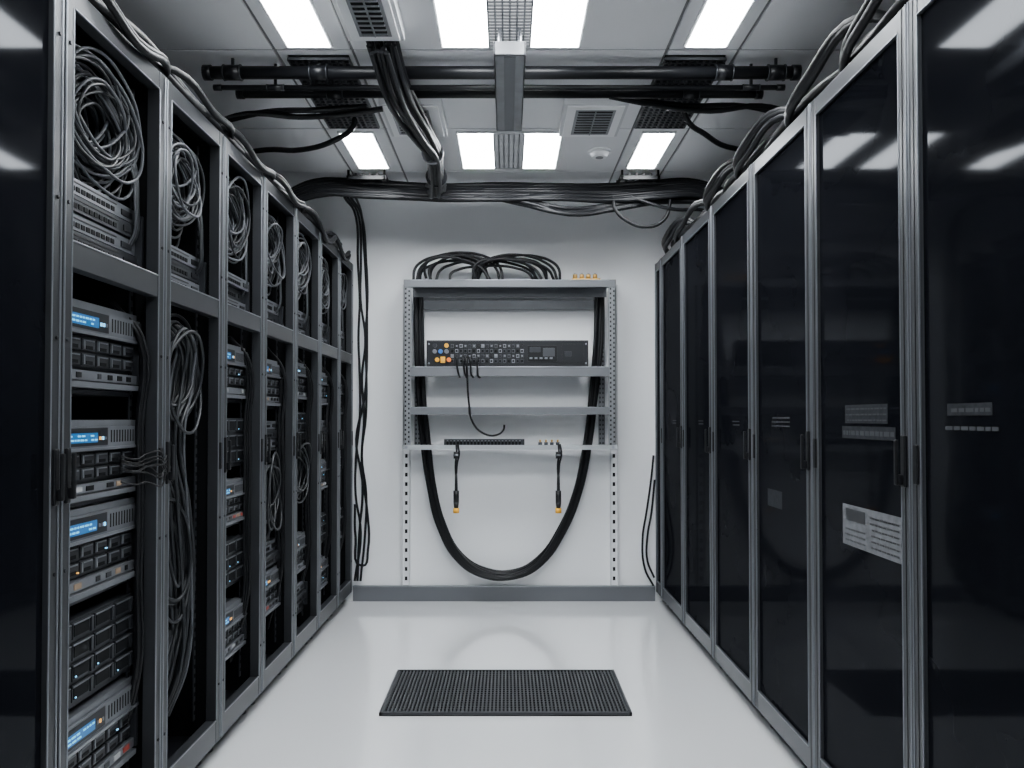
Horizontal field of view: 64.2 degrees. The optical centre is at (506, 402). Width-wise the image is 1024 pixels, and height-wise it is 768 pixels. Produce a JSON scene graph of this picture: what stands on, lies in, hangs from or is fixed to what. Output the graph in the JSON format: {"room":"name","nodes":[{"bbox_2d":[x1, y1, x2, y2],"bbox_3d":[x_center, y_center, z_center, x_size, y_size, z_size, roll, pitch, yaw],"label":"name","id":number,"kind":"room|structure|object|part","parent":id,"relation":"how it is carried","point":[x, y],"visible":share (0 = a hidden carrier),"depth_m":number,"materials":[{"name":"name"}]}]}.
{"room":"server room","nodes":[
{"label":"server room","id":0,"kind":"room"},
{"bbox_2d":[194,601,807,767],"bbox_3d":[0.000,1.213,1.712,4.100,0.100,6.870,0,-1,0],"label":"floor","id":1,"kind":"structure","parent":0,"point":[322,709],"depth_m":3.25,"materials":[{"name":"white tile"}]},
{"bbox_2d":[0,0,64,767],"bbox_3d":[-1.374,0.116,1.482,0.882,2.085,0.521,0,-1,0],"label":"tall cabinet","id":2,"kind":"object","parent":1,"relation":"on","point":[32,465],"visible":1,"depth_m":1.65,"materials":[{"name":"black metal"}]},
{"bbox_3d":[-0.970,0.086,1.482,0.038,2.025,0.521,0,-1,0],"label":"door frame","id":3,"kind":"part","parent":2,"relation":"part of","materials":[{"name":"metal"}]},
{"bbox_3d":[-0.944,0.158,1.720,0.022,0.120,0.018,0,-1,0],"label":"latch handle","id":4,"kind":"part","parent":2,"relation":"part of","materials":[{"name":"black plastic"}]},
{"bbox_2d":[57,0,167,767],"bbox_3d":[-1.379,0.126,2.008,0.894,2.085,0.558,0,-1,0],"label":"rack","id":5,"kind":"object","parent":1,"relation":"on","point":[112,397],"visible":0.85,"depth_m":2.10,"materials":[{"name":"black metal"}]},
{"bbox_3d":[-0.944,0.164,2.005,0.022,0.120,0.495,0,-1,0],"label":"latch handle","id":6,"kind":"part","parent":5,"relation":"part of","materials":[{"name":"black plastic"}]},
{"bbox_2d":[161,78,223,767],"bbox_3d":[-1.374,0.136,2.503,0.882,2.085,0.464,0,-1,0],"label":"rack","id":7,"kind":"object","parent":1,"relation":"on","point":[194,168],"visible":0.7,"depth_m":2.65,"materials":[{"name":"black metal"}]},
{"bbox_3d":[-0.944,0.173,2.501,0.022,0.120,0.442,0,-1,0],"label":"latch handle","id":8,"kind":"part","parent":7,"relation":"part of","materials":[{"name":"black plastic"}]},
{"bbox_2d":[208,136,264,752],"bbox_3d":[-1.374,0.144,2.968,0.882,2.085,0.454,0,-1,0],"label":"rack","id":9,"kind":"object","parent":1,"relation":"on","point":[244,184],"visible":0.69,"depth_m":3.12,"materials":[{"name":"black metal"}]},
{"bbox_3d":[-0.944,0.182,2.966,0.022,0.120,0.432,0,-1,0],"label":"latch handle","id":10,"kind":"part","parent":9,"relation":"part of","materials":[{"name":"black plastic"}]},
{"bbox_2d":[251,177,295,704],"bbox_3d":[-1.374,0.153,3.438,0.882,2.085,0.474,0,-1,0],"label":"rack","id":11,"kind":"object","parent":1,"relation":"on","point":[280,213],"visible":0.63,"depth_m":3.61,"materials":[{"name":"black metal"}]},
{"bbox_2d":[88,0,341,248],"bbox_3d":[-1.011,-0.947,2.825,0.106,0.083,3.907,0,-1,0],"label":"cable","id":12,"kind":"object","parent":11,"relation":"on","point":[99,5],"visible":0.27,"depth_m":2.51,"materials":[{"name":"black plastic"}]},
{"bbox_2d":[102,0,350,261],"bbox_3d":[-0.982,-0.904,3.393,0.113,0.120,3.361,0,-1,0],"label":"cable loop","id":13,"kind":"object","parent":12,"relation":"on","point":[137,42],"visible":0.63,"depth_m":2.58,"materials":[{"name":"black"}]},
{"bbox_3d":[-0.944,0.191,3.436,0.022,0.120,0.452,0,-1,0],"label":"latch handle","id":14,"kind":"part","parent":11,"relation":"part of","materials":[{"name":"black plastic"}]},
{"bbox_2d":[284,208,320,667],"bbox_3d":[-1.374,0.163,3.918,0.882,2.085,0.474,0,-1,0],"label":"rack","id":15,"kind":"object","parent":1,"relation":"on","point":[308,237],"visible":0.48,"depth_m":4.09,"materials":[{"name":"black metal"}]},
{"bbox_3d":[-0.944,0.200,3.916,0.022,0.120,0.452,0,-1,0],"label":"latch handle","id":16,"kind":"part","parent":15,"relation":"part of","materials":[{"name":"black plastic"}]},
{"bbox_2d":[310,234,339,638],"bbox_3d":[-1.374,0.172,4.397,0.882,2.085,0.474,0,-1,0],"label":"rack","id":17,"kind":"object","parent":1,"relation":"on","point":[329,254],"visible":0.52,"depth_m":4.58,"materials":[{"name":"black metal"}]},
{"bbox_3d":[-0.944,0.209,4.396,0.022,0.120,0.452,0,-1,0],"label":"latch handle","id":18,"kind":"part","parent":17,"relation":"part of","materials":[{"name":"black plastic"}]},
{"bbox_2d":[330,254,352,615],"bbox_3d":[-1.374,0.180,4.842,0.882,2.085,0.404,0,-1,0],"label":"rack","id":19,"kind":"object","parent":1,"relation":"on","point":[346,268],"visible":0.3,"depth_m":5.00,"materials":[{"name":"black metal"}]},
{"bbox_3d":[-0.970,0.150,4.843,0.038,2.025,0.404,0,-1,0],"label":"door frame","id":20,"kind":"part","parent":19,"relation":"part of","materials":[{"name":"metal"}]},
{"bbox_3d":[-0.944,0.218,4.841,0.022,0.120,0.382,0,-1,0],"label":"latch handle","id":21,"kind":"part","parent":19,"relation":"part of","materials":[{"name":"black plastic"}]},
{"bbox_2d":[379,669,631,715],"bbox_3d":[-0.005,1.188,3.358,0.960,0.014,0.530,0,-1,0],"label":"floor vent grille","id":22,"kind":"object","parent":1,"relation":"in","point":[412,692],"visible":1,"depth_m":3.31,"materials":[{"name":"black"}]},
{"bbox_2d":[655,259,668,606],"bbox_3d":[1.349,0.183,4.957,0.863,2.085,0.174,0,-1,0],"label":"tall cabinet","id":23,"kind":"object","parent":1,"relation":"on","point":[657,265],"visible":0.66,"depth_m":5.01,"materials":[{"name":"black metal"}]},
{"bbox_3d":[0.935,0.153,4.958,0.037,2.025,0.174,0,-1,0],"label":"door frame","id":24,"kind":"part","parent":23,"relation":"part of","materials":[{"name":"metal"}]},
{"bbox_3d":[0.936,0.143,4.958,0.012,1.905,0.114,0,-1,0],"label":"door glass","id":25,"kind":"part","parent":23,"relation":"part of","materials":[{"name":"black glass"}]},
{"bbox_2d":[660,236,691,632],"bbox_3d":[1.337,0.175,4.567,0.886,2.085,0.594,0,-1,0],"label":"tall cabinet","id":26,"kind":"object","parent":1,"relation":"on","point":[671,262],"visible":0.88,"depth_m":4.58,"materials":[{"name":"black"}]},
{"bbox_3d":[0.907,0.188,4.565,0.026,0.120,0.566,0,-1,0],"label":"latch handle","id":27,"kind":"part","parent":26,"relation":"part of","materials":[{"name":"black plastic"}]},
{"bbox_3d":[0.935,0.145,4.568,0.037,2.025,0.594,0,-1,0],"label":"door frame","id":28,"kind":"part","parent":26,"relation":"part of","materials":[{"name":"metal"}]},
{"bbox_3d":[0.936,0.135,4.568,0.012,1.905,0.508,0,-1,0],"label":"door glass","id":29,"kind":"part","parent":26,"relation":"part of","materials":[{"name":"black glass"}]},
{"bbox_2d":[682,206,722,668],"bbox_3d":[1.337,0.164,3.963,0.886,2.085,0.604,0,-1,0],"label":"tall cabinet","id":30,"kind":"object","parent":1,"relation":"on","point":[696,242],"visible":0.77,"depth_m":3.96,"materials":[{"name":"black"}]},
{"bbox_3d":[0.907,0.176,3.960,0.026,0.120,0.576,0,-1,0],"label":"latch handle","id":31,"kind":"part","parent":30,"relation":"part of","materials":[{"name":"black plastic"}]},
{"bbox_3d":[0.936,0.124,3.963,0.012,1.905,0.518,0,-1,0],"label":"door glass","id":32,"kind":"part","parent":30,"relation":"part of","materials":[{"name":"black glass"}]},
{"bbox_2d":[671,0,908,247],"bbox_3d":[0.989,-0.948,2.834,0.102,0.082,3.921,0,-1,0],"label":"cable","id":33,"kind":"object","parent":30,"relation":"on","point":[895,8],"visible":0.14,"depth_m":2.59,"materials":[{"name":"black plastic"}]},
{"bbox_2d":[661,0,886,253],"bbox_3d":[0.973,-0.980,3.343,0.176,0.165,3.268,0,-1,0],"label":"cable bundle","id":34,"kind":"object","parent":33,"relation":"on","point":[851,28],"visible":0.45,"depth_m":2.63,"materials":[{"name":"black rubber"}]},
{"bbox_2d":[711,166,764,717],"bbox_3d":[1.337,0.152,3.358,0.886,2.085,0.594,0,-1,0],"label":"tall cabinet","id":35,"kind":"object","parent":1,"relation":"on","point":[731,351],"visible":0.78,"depth_m":3.36,"materials":[{"name":"black glass"}]},
{"bbox_3d":[0.907,0.164,3.356,0.026,0.120,0.566,0,-1,0],"label":"latch handle","id":36,"kind":"part","parent":35,"relation":"part of","materials":[{"name":"black plastic"}]},
{"bbox_3d":[0.936,0.112,3.358,0.012,1.905,0.508,0,-1,0],"label":"door glass","id":37,"kind":"part","parent":35,"relation":"part of","materials":[{"name":"black glass"}]},
{"bbox_2d":[750,104,813,767],"bbox_3d":[1.337,0.141,2.758,0.886,2.085,0.594,0,-1,0],"label":"tall cabinet","id":38,"kind":"object","parent":1,"relation":"on","point":[782,519],"visible":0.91,"depth_m":2.75,"materials":[{"name":"black glass"}]},
{"bbox_3d":[0.907,0.153,2.756,0.026,0.120,0.566,0,-1,0],"label":"latch handle","id":39,"kind":"part","parent":38,"relation":"part of","materials":[{"name":"black plastic"}]},
{"bbox_2d":[810,4,913,767],"bbox_3d":[1.337,0.129,2.158,0.886,2.085,0.594,0,-1,0],"label":"tall cabinet","id":40,"kind":"object","parent":1,"relation":"on","point":[863,641],"visible":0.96,"depth_m":2.14,"materials":[{"name":"black glass"}]},
{"bbox_3d":[0.907,0.141,2.156,0.026,0.120,0.566,0,-1,0],"label":"latch handle","id":41,"kind":"part","parent":40,"relation":"part of","materials":[{"name":"black plastic"}]},
{"bbox_2d":[906,0,1023,767],"bbox_3d":[1.337,0.117,1.558,0.886,2.085,0.594,0,-1,0],"label":"tall cabinet","id":42,"kind":"object","parent":1,"relation":"on","point":[965,58],"visible":1,"depth_m":1.65,"materials":[{"name":"black"}]},
{"bbox_3d":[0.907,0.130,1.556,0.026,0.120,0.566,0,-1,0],"label":"latch handle","id":43,"kind":"part","parent":42,"relation":"part of","materials":[{"name":"black plastic"}]},
{"bbox_3d":[0.935,0.087,1.559,0.037,2.025,0.594,0,-1,0],"label":"door frame","id":44,"kind":"part","parent":42,"relation":"part of","materials":[{"name":"metal"}]},
{"bbox_2d":[305,196,704,600],"bbox_3d":[0.000,-0.029,5.122,4.100,2.515,0.100,0,-1,0],"label":"wall","id":45,"kind":"structure","parent":0,"point":[506,517],"depth_m":5.07,"materials":[{"name":"paint"}]},
{"bbox_2d":[343,197,369,580],"bbox_3d":[-0.907,-0.054,4.886,0.102,2.298,0.365,0,-1,5],"label":"cable","id":46,"kind":"object","parent":45,"relation":"attached to","point":[350,201],"visible":0.99,"depth_m":5.03,"materials":[{"name":"black plastic"}]},
{"bbox_2d":[353,585,654,600],"bbox_3d":[-0.018,1.179,5.037,1.865,0.096,0.022,0,-1,0],"label":"baseboard","id":47,"kind":"structure","parent":45,"relation":"attached to","point":[360,592],"depth_m":5.03,"materials":[{"name":"grey"}]},
{"bbox_2d":[402,273,617,585],"bbox_3d":[0.020,0.175,4.950,1.329,1.900,0.234,0,-1,0],"label":"shelf rack","id":48,"kind":"object","parent":45,"relation":"attached to","point":[421,287],"depth_m":4.86,"materials":[{"name":"grey metal"}]},
{"bbox_2d":[453,444,459,512],"bbox_3d":[-0.298,0.451,4.832,0.039,0.409,0.036,0,-1,-14],"label":"cable","id":49,"kind":"object","parent":48,"relation":"hanging from","point":[456,454],"visible":1,"depth_m":4.82,"materials":[{"name":"black"}]},
{"bbox_2d":[444,439,523,444],"bbox_3d":[-0.135,0.243,4.902,0.480,0.048,0.089,0,-1,0],"label":"panel","id":50,"kind":"object","parent":48,"relation":"on","point":[446,441],"visible":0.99,"depth_m":4.86,"materials":[{"name":"black plastic"}]},
{"bbox_2d":[412,251,560,278],"bbox_3d":[-0.122,-0.831,4.944,0.907,0.190,0.138,0,-1,-2],"label":"coiled cable","id":51,"kind":"object","parent":48,"relation":"on","point":[481,264],"visible":0.94,"depth_m":4.94,"materials":[{"name":"black plastic"}]},
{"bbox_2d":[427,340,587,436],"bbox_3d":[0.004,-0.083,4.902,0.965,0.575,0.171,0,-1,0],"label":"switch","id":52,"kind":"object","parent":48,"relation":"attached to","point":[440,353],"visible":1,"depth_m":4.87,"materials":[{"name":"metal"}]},
{"bbox_2d":[413,297,603,580],"bbox_3d":[0.011,0.197,5.013,1.173,1.791,0.059,0,-1,0],"label":"cable bundle","id":53,"kind":"object","parent":48,"relation":"hanging from","point":[480,571],"visible":0.96,"depth_m":4.99,"materials":[{"name":"black"}]},
{"bbox_3d":[0.018,0.268,4.909,1.275,0.028,0.154,0,-1,0],"label":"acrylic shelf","id":54,"kind":"part","parent":48,"relation":"part of","materials":[{"name":"white metal"}]},
{"bbox_3d":[0.253,0.246,4.896,0.135,0.044,0.030,0,-1,0],"label":"coaxial coupler strip","id":55,"kind":"part","parent":48,"relation":"part of","materials":[{"name":"white metal"}]},
{"bbox_2d":[555,444,561,512],"bbox_3d":[0.307,0.451,4.832,0.039,0.409,0.036,0,-1,-14],"label":"cable","id":56,"kind":"object","parent":48,"relation":"hanging from","point":[558,454],"visible":1,"depth_m":4.82,"materials":[{"name":"black"}]},
{"bbox_3d":[0.475,-0.754,4.905,0.170,0.044,0.040,0,-1,0],"label":"brass connector strip","id":57,"kind":"part","parent":48,"relation":"part of","materials":[{"name":"gold metal"}]},
{"bbox_2d":[641,455,655,585],"bbox_3d":[0.872,0.728,5.023,0.089,0.804,0.024,0,-1,0],"label":"cable","id":58,"kind":"object","parent":45,"relation":"attached to","point":[652,465],"visible":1,"depth_m":5.02,"materials":[{"name":"black plastic"}]},
{"bbox_2d":[115,0,895,187],"bbox_3d":[0.000,-1.397,1.762,4.100,0.108,6.870,0,-1,0],"label":"ceiling","id":59,"kind":"structure","parent":0,"point":[192,34],"depth_m":3.14,"materials":[{"name":"tile"}]},
{"bbox_2d":[258,0,333,47],"bbox_3d":[-0.727,-1.319,2.706,0.175,0.012,0.620,0,-1,0],"label":"ceiling light","id":60,"kind":"object","parent":59,"relation":"in","point":[298,23],"depth_m":2.82,"materials":[{"name":"white plastic"}]},
{"bbox_2d":[224,104,382,153],"bbox_3d":[-0.915,-1.211,3.589,0.776,0.185,0.456,0,-1,0],"label":"power cable","id":61,"kind":"object","parent":59,"relation":"attached to","point":[354,109],"visible":0.83,"depth_m":3.45,"materials":[{"name":"black plastic"}]},
{"bbox_2d":[287,55,379,128],"bbox_3d":[-0.715,-1.301,3.461,0.238,0.020,0.740,0,-1,0],"label":"grille","id":62,"kind":"object","parent":59,"relation":"in","point":[368,121],"depth_m":3.47,"materials":[{"name":"black metal"}]},
{"bbox_2d":[337,131,389,168],"bbox_3d":[-0.727,-1.291,4.196,0.175,0.012,0.560,0,-1,0],"label":"ceiling light","id":63,"kind":"object","parent":59,"relation":"in","point":[364,148],"depth_m":4.17,"materials":[{"name":"white plastic"}]},
{"bbox_2d":[332,0,404,40],"bbox_3d":[-0.460,-1.295,2.680,0.200,0.061,0.410,0,-1,0],"label":"ceiling vent","id":64,"kind":"object","parent":59,"relation":"in","point":[361,20],"depth_m":2.71,"materials":[{"name":"white metal"}]},
{"bbox_2d":[366,41,446,198],"bbox_3d":[-0.407,-1.221,3.749,0.212,0.236,1.753,0,-1,0],"label":"cable bundle","id":65,"kind":"object","parent":59,"relation":"hanging from","point":[402,102],"depth_m":3.20,"materials":[{"name":"black rubber"}]},
{"bbox_2d":[379,98,447,136],"bbox_3d":[-0.413,-1.276,3.665,0.265,0.061,0.400,0,-1,0],"label":"ceiling vent","id":66,"kind":"object","parent":59,"relation":"in","point":[433,108],"depth_m":3.61,"materials":[{"name":"white metal"}]},
{"bbox_2d":[235,84,763,99],"bbox_3d":[-0.030,-1.274,3.325,2.140,0.079,0.044,0,-1,0],"label":"conduit","id":67,"kind":"object","parent":59,"relation":"attached to","point":[240,94],"depth_m":3.31,"materials":[{"name":"black metal"}]},
{"bbox_2d":[213,64,785,90],"bbox_3d":[-0.030,-1.264,3.175,2.220,0.105,0.026,0,-1,0],"label":"conduit","id":68,"kind":"object","parent":59,"relation":"attached to","point":[216,87],"visible":0.95,"depth_m":3.17,"materials":[{"name":"black plastic"}]},
{"bbox_2d":[201,58,801,80],"bbox_3d":[-0.020,-1.274,3.125,2.280,0.086,0.062,0,-1,0],"label":"conduit","id":69,"kind":"object","parent":59,"relation":"attached to","point":[232,72],"visible":0.97,"depth_m":3.11,"materials":[{"name":"black plastic"}]},
{"bbox_2d":[291,170,722,228],"bbox_3d":[0.012,-1.132,4.630,2.691,0.322,0.215,0,-1,0],"label":"cable bundle","id":70,"kind":"object","parent":59,"relation":"hanging from","point":[649,190],"visible":0.85,"depth_m":4.60,"materials":[{"name":"black"}]},
{"bbox_2d":[456,131,562,168],"bbox_3d":[0.014,-1.290,4.196,0.517,0.014,0.560,0,-1,0],"label":"ceiling light","id":71,"kind":"object","parent":59,"relation":"in","point":[477,149],"depth_m":4.15,"materials":[{"name":"white plastic"}]},
{"bbox_2d":[494,29,525,130],"bbox_3d":[0.010,-1.249,3.175,0.110,0.135,0.740,0,-1,0],"label":"channel","id":72,"kind":"object","parent":59,"relation":"attached to","point":[509,56],"depth_m":3.02,"materials":[{"name":"grey metal"}]},
{"bbox_2d":[432,0,589,47],"bbox_3d":[0.014,-1.318,2.706,0.517,0.014,0.620,0,-1,0],"label":"ceiling light","id":73,"kind":"object","parent":59,"relation":"in","point":[460,23],"depth_m":2.81,"materials":[{"name":"white plastic"}]},
{"bbox_2d":[559,98,628,136],"bbox_3d":[0.383,-1.276,3.665,0.275,0.061,0.400,0,-1,0],"label":"ceiling vent","id":74,"kind":"object","parent":59,"relation":"in","point":[580,117],"depth_m":3.59,"materials":[{"name":"white metal"}]},
{"bbox_2d":[587,147,611,159],"bbox_3d":[0.477,-1.278,4.205,0.123,0.038,0.123,0,-1,0],"label":"smoke detector","id":75,"kind":"object","parent":59,"relation":"attached to","point":[597,153],"visible":1,"depth_m":4.17,"materials":[{"name":"plastic"}]},
{"bbox_2d":[625,131,676,168],"bbox_3d":[0.732,-1.291,4.196,0.165,0.012,0.560,0,-1,0],"label":"ceiling light","id":76,"kind":"object","parent":59,"relation":"in","point":[651,146],"depth_m":4.15,"materials":[{"name":"white plastic"}]},
{"bbox_2d":[634,55,726,128],"bbox_3d":[0.715,-1.301,3.461,0.238,0.020,0.740,0,-1,0],"label":"grille","id":77,"kind":"object","parent":59,"relation":"in","point":[649,117],"depth_m":3.49,"materials":[{"name":"black metal"}]},
{"bbox_2d":[609,97,779,150],"bbox_3d":[0.811,-1.224,3.524,0.789,0.166,0.423,0,-1,0],"label":"cable","id":78,"kind":"object","parent":59,"relation":"attached to","point":[722,107],"visible":0.73,"depth_m":3.39,"materials":[{"name":"black rubber"}]},
{"bbox_2d":[683,0,755,47],"bbox_3d":[0.732,-1.319,2.706,0.165,0.012,0.620,0,-1,0],"label":"ceiling light","id":79,"kind":"object","parent":59,"relation":"in","point":[717,22],"depth_m":2.82,"materials":[{"name":"white plastic"}]}
]}

